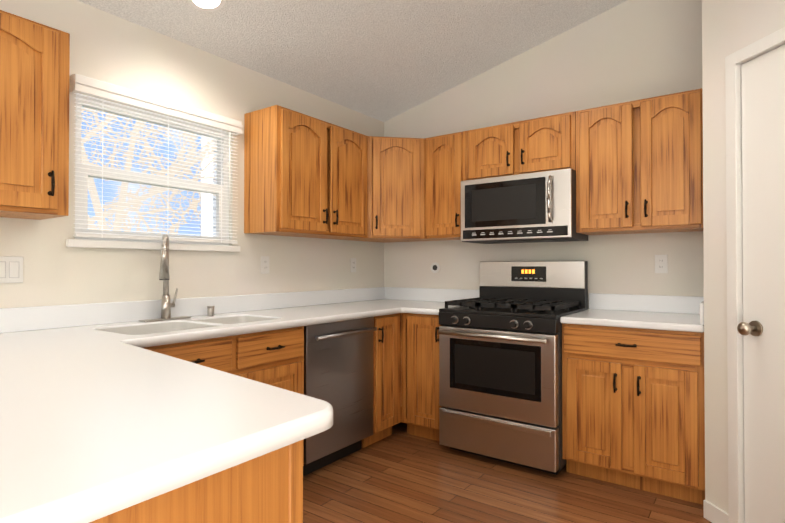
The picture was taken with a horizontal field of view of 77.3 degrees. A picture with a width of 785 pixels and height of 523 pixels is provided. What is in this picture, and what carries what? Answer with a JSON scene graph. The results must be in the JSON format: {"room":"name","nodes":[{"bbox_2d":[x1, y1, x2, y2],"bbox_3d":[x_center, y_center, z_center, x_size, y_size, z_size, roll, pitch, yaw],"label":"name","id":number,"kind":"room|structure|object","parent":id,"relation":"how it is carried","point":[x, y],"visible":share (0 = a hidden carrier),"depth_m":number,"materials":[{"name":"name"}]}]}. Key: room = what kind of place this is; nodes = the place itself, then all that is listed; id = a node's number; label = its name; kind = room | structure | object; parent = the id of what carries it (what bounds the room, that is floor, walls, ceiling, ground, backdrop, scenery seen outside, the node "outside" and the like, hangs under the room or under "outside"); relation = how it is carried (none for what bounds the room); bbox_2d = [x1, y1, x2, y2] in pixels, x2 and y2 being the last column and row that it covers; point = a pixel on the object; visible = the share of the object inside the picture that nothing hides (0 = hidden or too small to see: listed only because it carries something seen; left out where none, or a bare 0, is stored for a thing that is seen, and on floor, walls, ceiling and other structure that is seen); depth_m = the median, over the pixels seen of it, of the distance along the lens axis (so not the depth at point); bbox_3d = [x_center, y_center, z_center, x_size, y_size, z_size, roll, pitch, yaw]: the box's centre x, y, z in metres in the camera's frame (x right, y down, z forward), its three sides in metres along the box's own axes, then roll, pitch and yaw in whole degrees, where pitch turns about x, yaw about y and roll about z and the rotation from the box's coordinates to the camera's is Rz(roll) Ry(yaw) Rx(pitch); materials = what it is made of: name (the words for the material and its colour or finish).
{"room":"kitchen","nodes":[
{"label":"kitchen","id":0,"kind":"room"},
{"bbox_2d":[0,0,383,307],"bbox_3d":[-1.970,-0.029,1.802,0.120,2.492,6.300,0,-1,36],"label":"wall","id":1,"kind":"structure","parent":0,"point":[112,49],"depth_m":2.73,"materials":[{"name":"paint"}]},
{"bbox_2d":[0,256,22,282],"bbox_3d":[-1.661,0.036,2.117,0.008,0.115,0.115,0,-1,36],"label":"switch plate","id":2,"kind":"object","parent":1,"relation":"attached to","point":[11,269],"visible":1,"depth_m":2.13,"materials":[{"name":"white plastic"}]},
{"bbox_2d":[0,10,69,219],"bbox_3d":[-1.593,-0.572,1.914,0.362,0.760,0.500,0,-1,36],"label":"upper cabinet","id":3,"kind":"object","parent":1,"relation":"attached to","point":[34,115],"visible":1,"depth_m":1.93,"materials":[{"name":"brown wood"}]},
{"bbox_2d":[75,94,228,244],"bbox_3d":[-1.310,-0.448,2.736,0.070,0.730,0.880,0,-1,36],"label":"window","id":4,"kind":"structure","parent":1,"relation":"in","point":[82,195],"depth_m":2.66,"materials":[{"name":"white plastic"}]},
{"bbox_2d":[70,73,242,243],"bbox_3d":[-1.227,-0.494,2.676,0.061,0.760,0.934,0,-1,36],"label":"window blinds","id":5,"kind":"object","parent":4,"relation":"attached to","point":[97,88],"visible":0.96,"depth_m":2.60,"materials":[{"name":"white plastic"}]},
{"bbox_2d":[66,239,239,251],"bbox_3d":[-1.255,-0.082,2.692,0.064,0.038,0.960,0,-1,36],"label":"window sill","id":6,"kind":"structure","parent":1,"relation":"attached to","point":[81,243],"depth_m":2.57,"materials":[{"name":"white wood"}]},
{"bbox_2d":[261,256,268,273],"bbox_3d":[-0.842,0.022,3.249,0.007,0.115,0.070,0,-1,36],"label":"electrical outlet","id":7,"kind":"object","parent":1,"relation":"attached to","point":[264,264],"visible":1,"depth_m":3.25,"materials":[{"name":"white plastic"}]},
{"bbox_2d":[244,105,367,238],"bbox_3d":[-0.541,-0.556,3.369,0.362,0.760,0.871,0,-1,36],"label":"upper cabinet","id":8,"kind":"object","parent":1,"relation":"attached to","point":[305,175],"visible":1,"depth_m":3.12,"materials":[{"name":"brown wood"}]},
{"bbox_2d":[350,258,355,271],"bbox_3d":[-0.316,0.030,3.977,0.007,0.115,0.070,0,-1,36],"label":"electrical outlet","id":9,"kind":"object","parent":1,"relation":"attached to","point":[352,264],"visible":1,"depth_m":3.97,"materials":[{"name":"white plastic"}]},
{"bbox_2d":[77,0,626,121],"bbox_3d":[-0.524,-1.710,0.773,3.690,0.944,6.540,0,-1,36],"label":"ceiling","id":10,"kind":"structure","parent":0,"point":[383,60],"depth_m":3.11,"materials":[{"name":"white paint"}]},
{"bbox_2d":[188,0,225,11],"bbox_3d":[-0.942,-1.331,2.491,0.184,0.004,0.184,-16,-10,35],"label":"recessed light","id":11,"kind":"object","parent":10,"relation":"in","point":[208,5],"visible":1,"depth_m":2.53,"materials":[{"name":"white glass"}]},
{"bbox_2d":[303,422,711,522],"bbox_3d":[-0.524,1.246,0.742,3.690,0.080,6.540,0,-1,36],"label":"floor","id":12,"kind":"structure","parent":0,"point":[399,475],"depth_m":2.59,"materials":[{"name":"brown wood"}]},
{"bbox_2d":[89,440,302,522],"bbox_3d":[-1.068,0.775,1.355,1.852,0.875,0.907,0,-1,36],"label":"base cabinet","id":13,"kind":"object","parent":12,"relation":"on","point":[266,488],"depth_m":0.88,"materials":[{"name":"brown wood"}]},
{"bbox_2d":[0,335,332,522],"bbox_3d":[-0.784,0.314,1.132,1.258,0.038,0.930,0,-1,36],"label":"countertop","id":14,"kind":"structure","parent":13,"relation":"on","point":[103,412],"depth_m":0.89,"materials":[{"name":"white"}]},
{"bbox_2d":[144,326,303,465],"bbox_3d":[-0.996,0.787,2.474,0.656,0.875,0.976,0,-1,36],"label":"base cabinet","id":15,"kind":"object","parent":12,"relation":"on","point":[274,358],"visible":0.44,"depth_m":2.43,"materials":[{"name":"brown wood"}]},
{"bbox_2d":[0,287,415,350],"bbox_3d":[-0.821,0.359,2.718,0.660,0.305,3.458,0,-1,36],"label":"countertop","id":16,"kind":"structure","parent":15,"relation":"on","point":[36,326],"depth_m":2.56,"materials":[{"name":"white"}]},
{"bbox_2d":[139,234,214,321],"bbox_3d":[-1.115,0.084,2.651,0.173,0.454,0.421,0,-1,36],"label":"faucet","id":17,"kind":"object","parent":16,"relation":"on","point":[166,304],"visible":1,"depth_m":2.60,"materials":[{"name":"silver metal"}]},
{"bbox_2d":[303,317,376,475],"bbox_3d":[-0.513,0.795,3.107,0.641,0.872,0.602,0,-1,36],"label":"dishwasher","id":18,"kind":"object","parent":12,"relation":"on","point":[338,366],"visible":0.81,"depth_m":2.94,"materials":[{"name":"grey metal"}]},
{"bbox_2d":[362,313,400,447],"bbox_3d":[-0.255,0.798,3.497,0.656,0.875,0.321,0,-1,36],"label":"base cabinet","id":19,"kind":"object","parent":12,"relation":"on","point":[386,375],"visible":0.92,"depth_m":3.31,"materials":[{"name":"brown wood"}]},
{"bbox_2d":[401,313,442,440],"bbox_3d":[0.366,0.798,3.583,0.359,0.875,0.656,0,-1,36],"label":"base cabinet","id":20,"kind":"object","parent":12,"relation":"on","point":[420,406],"visible":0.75,"depth_m":3.36,"materials":[{"name":"brown wood"}]},
{"bbox_2d":[404,288,478,314],"bbox_3d":[0.387,0.287,3.567,0.302,0.143,0.668,0,-1,36],"label":"countertop","id":21,"kind":"structure","parent":20,"relation":"on","point":[428,301],"depth_m":3.88,"materials":[{"name":"white"}]},
{"bbox_2d":[438,261,587,474],"bbox_3d":[0.781,0.614,3.200,0.758,1.237,0.739,0,-1,36],"label":"range","id":22,"kind":"object","parent":12,"relation":"on","point":[500,368],"visible":1,"depth_m":2.98,"materials":[{"name":"grey metal"}]},
{"bbox_2d":[562,323,704,504],"bbox_3d":[1.411,0.791,2.828,0.691,0.875,0.656,0,-1,36],"label":"base cabinet","id":23,"kind":"object","parent":12,"relation":"on","point":[633,408],"visible":0.98,"depth_m":2.58,"materials":[{"name":"brown wood"}]},
{"bbox_2d":[560,293,703,332],"bbox_3d":[1.415,0.280,2.839,0.691,0.143,0.643,0,-1,36],"label":"countertop","id":24,"kind":"structure","parent":23,"relation":"on","point":[672,313],"depth_m":2.92,"materials":[{"name":"white"}]},
{"bbox_2d":[384,0,703,308],"bbox_3d":[1.358,-0.421,3.360,3.690,3.308,0.120,0,-1,36],"label":"wall","id":25,"kind":"structure","parent":0,"point":[629,50],"depth_m":3.32,"materials":[{"name":"paint"}]},
{"bbox_2d":[337,136,441,242],"bbox_3d":[-0.006,-0.551,3.897,0.608,0.760,0.608,0,-1,36],"label":"upper cabinet","id":26,"kind":"object","parent":25,"relation":"attached to","point":[395,189],"visible":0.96,"depth_m":3.67,"materials":[{"name":"brown wood"}]},
{"bbox_2d":[430,262,439,272],"bbox_3d":[0.347,0.050,4.006,0.086,0.086,0.008,0,-1,36],"label":"electrical outlet","id":27,"kind":"object","parent":25,"relation":"attached to","point":[435,267],"visible":1,"depth_m":4.00,"materials":[{"name":"white plastic"}]},
{"bbox_2d":[424,131,465,239],"bbox_3d":[0.456,-0.553,3.715,0.351,0.760,0.362,0,-1,36],"label":"upper cabinet","id":28,"kind":"object","parent":25,"relation":"attached to","point":[444,166],"visible":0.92,"depth_m":3.60,"materials":[{"name":"brown wood"}]},
{"bbox_2d":[466,111,575,179],"bbox_3d":[0.908,-0.751,3.390,0.758,0.370,0.362,0,-1,36],"label":"upper cabinet","id":29,"kind":"object","parent":25,"relation":"attached to","point":[546,143],"visible":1,"depth_m":3.24,"materials":[{"name":"brown wood"}]},
{"bbox_2d":[461,168,587,243],"bbox_3d":[0.880,-0.349,3.348,0.756,0.430,0.455,0,-1,36],"label":"over-the-range microwave","id":30,"kind":"object","parent":29,"relation":"attached to","point":[531,207],"visible":1,"depth_m":3.18,"materials":[{"name":"grey metal"}]},
{"bbox_2d":[576,88,702,234],"bbox_3d":[1.497,-0.561,2.961,0.691,0.760,0.362,0,-1,36],"label":"upper cabinet","id":31,"kind":"object","parent":25,"relation":"attached to","point":[639,166],"visible":0.98,"depth_m":2.84,"materials":[{"name":"brown wood"}]},
{"bbox_2d":[655,255,667,272],"bbox_3d":[1.669,0.015,3.050,0.070,0.115,0.007,0,-1,36],"label":"electrical outlet","id":32,"kind":"object","parent":25,"relation":"attached to","point":[661,263],"visible":1,"depth_m":3.05,"materials":[{"name":"white plastic"}]},
{"bbox_2d":[702,0,784,513],"bbox_3d":[1.661,-0.384,1.654,0.100,3.200,1.457,0,-1,-9],"label":"wall","id":33,"kind":"structure","parent":0,"point":[729,27],"depth_m":2.28,"materials":[{"name":"white paint"}]},
{"bbox_2d":[703,500,728,522],"bbox_3d":[1.605,1.173,1.629,0.012,0.085,1.457,0,-1,-9],"label":"baseboard","id":34,"kind":"structure","parent":33,"relation":"attached to","point":[713,513],"depth_m":2.28,"materials":[{"name":"white wood"}]},
{"bbox_2d":[725,27,784,522],"bbox_3d":[1.625,0.144,1.818,0.116,2.146,0.812,0,-1,-9],"label":"door frame","id":35,"kind":"structure","parent":33,"relation":"attached to","point":[735,61],"depth_m":2.17,"materials":[{"name":"white wood"}]},
{"bbox_2d":[737,44,784,522],"bbox_3d":[1.574,0.166,1.810,0.114,2.079,0.702,0,-1,-9],"label":"pantry door","id":36,"kind":"structure","parent":33,"relation":"in","point":[761,328],"depth_m":2.06,"materials":[{"name":"white wood"}]},
{"label":"outside","id":37,"kind":"structure","parent":0,"visible":0},
{"bbox_3d":[-6.454,1.979,7.679,13.700,0.600,30.000,0,-1,36],"label":"ground","id":38,"kind":"structure","parent":37,"visible":0},
{"bbox_2d":[81,114,216,231],"bbox_3d":[-3.318,-1.828,4.454,1.832,6.958,6.694,0,-1,36],"label":"tree","id":39,"kind":"object","parent":38,"relation":"on","point":[122,195],"depth_m":5.29,"materials":[{"name":"brown plant"}]},
{"bbox_2d":[200,135,216,236],"bbox_3d":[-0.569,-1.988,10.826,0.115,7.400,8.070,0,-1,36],"label":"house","id":40,"kind":"structure","parent":38,"relation":"on","point":[209,208],"depth_m":7.59,"materials":[{"name":"white"}]},
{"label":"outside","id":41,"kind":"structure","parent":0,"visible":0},
{"bbox_2d":[81,107,200,235],"bbox_3d":[-12.024,-4.178,11.774,0.050,13.000,30.000,0,-1,36],"label":"sky","id":42,"kind":"structure","parent":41,"point":[147,205],"depth_m":16.68,"materials":[{"name":"blue"}]}
]}

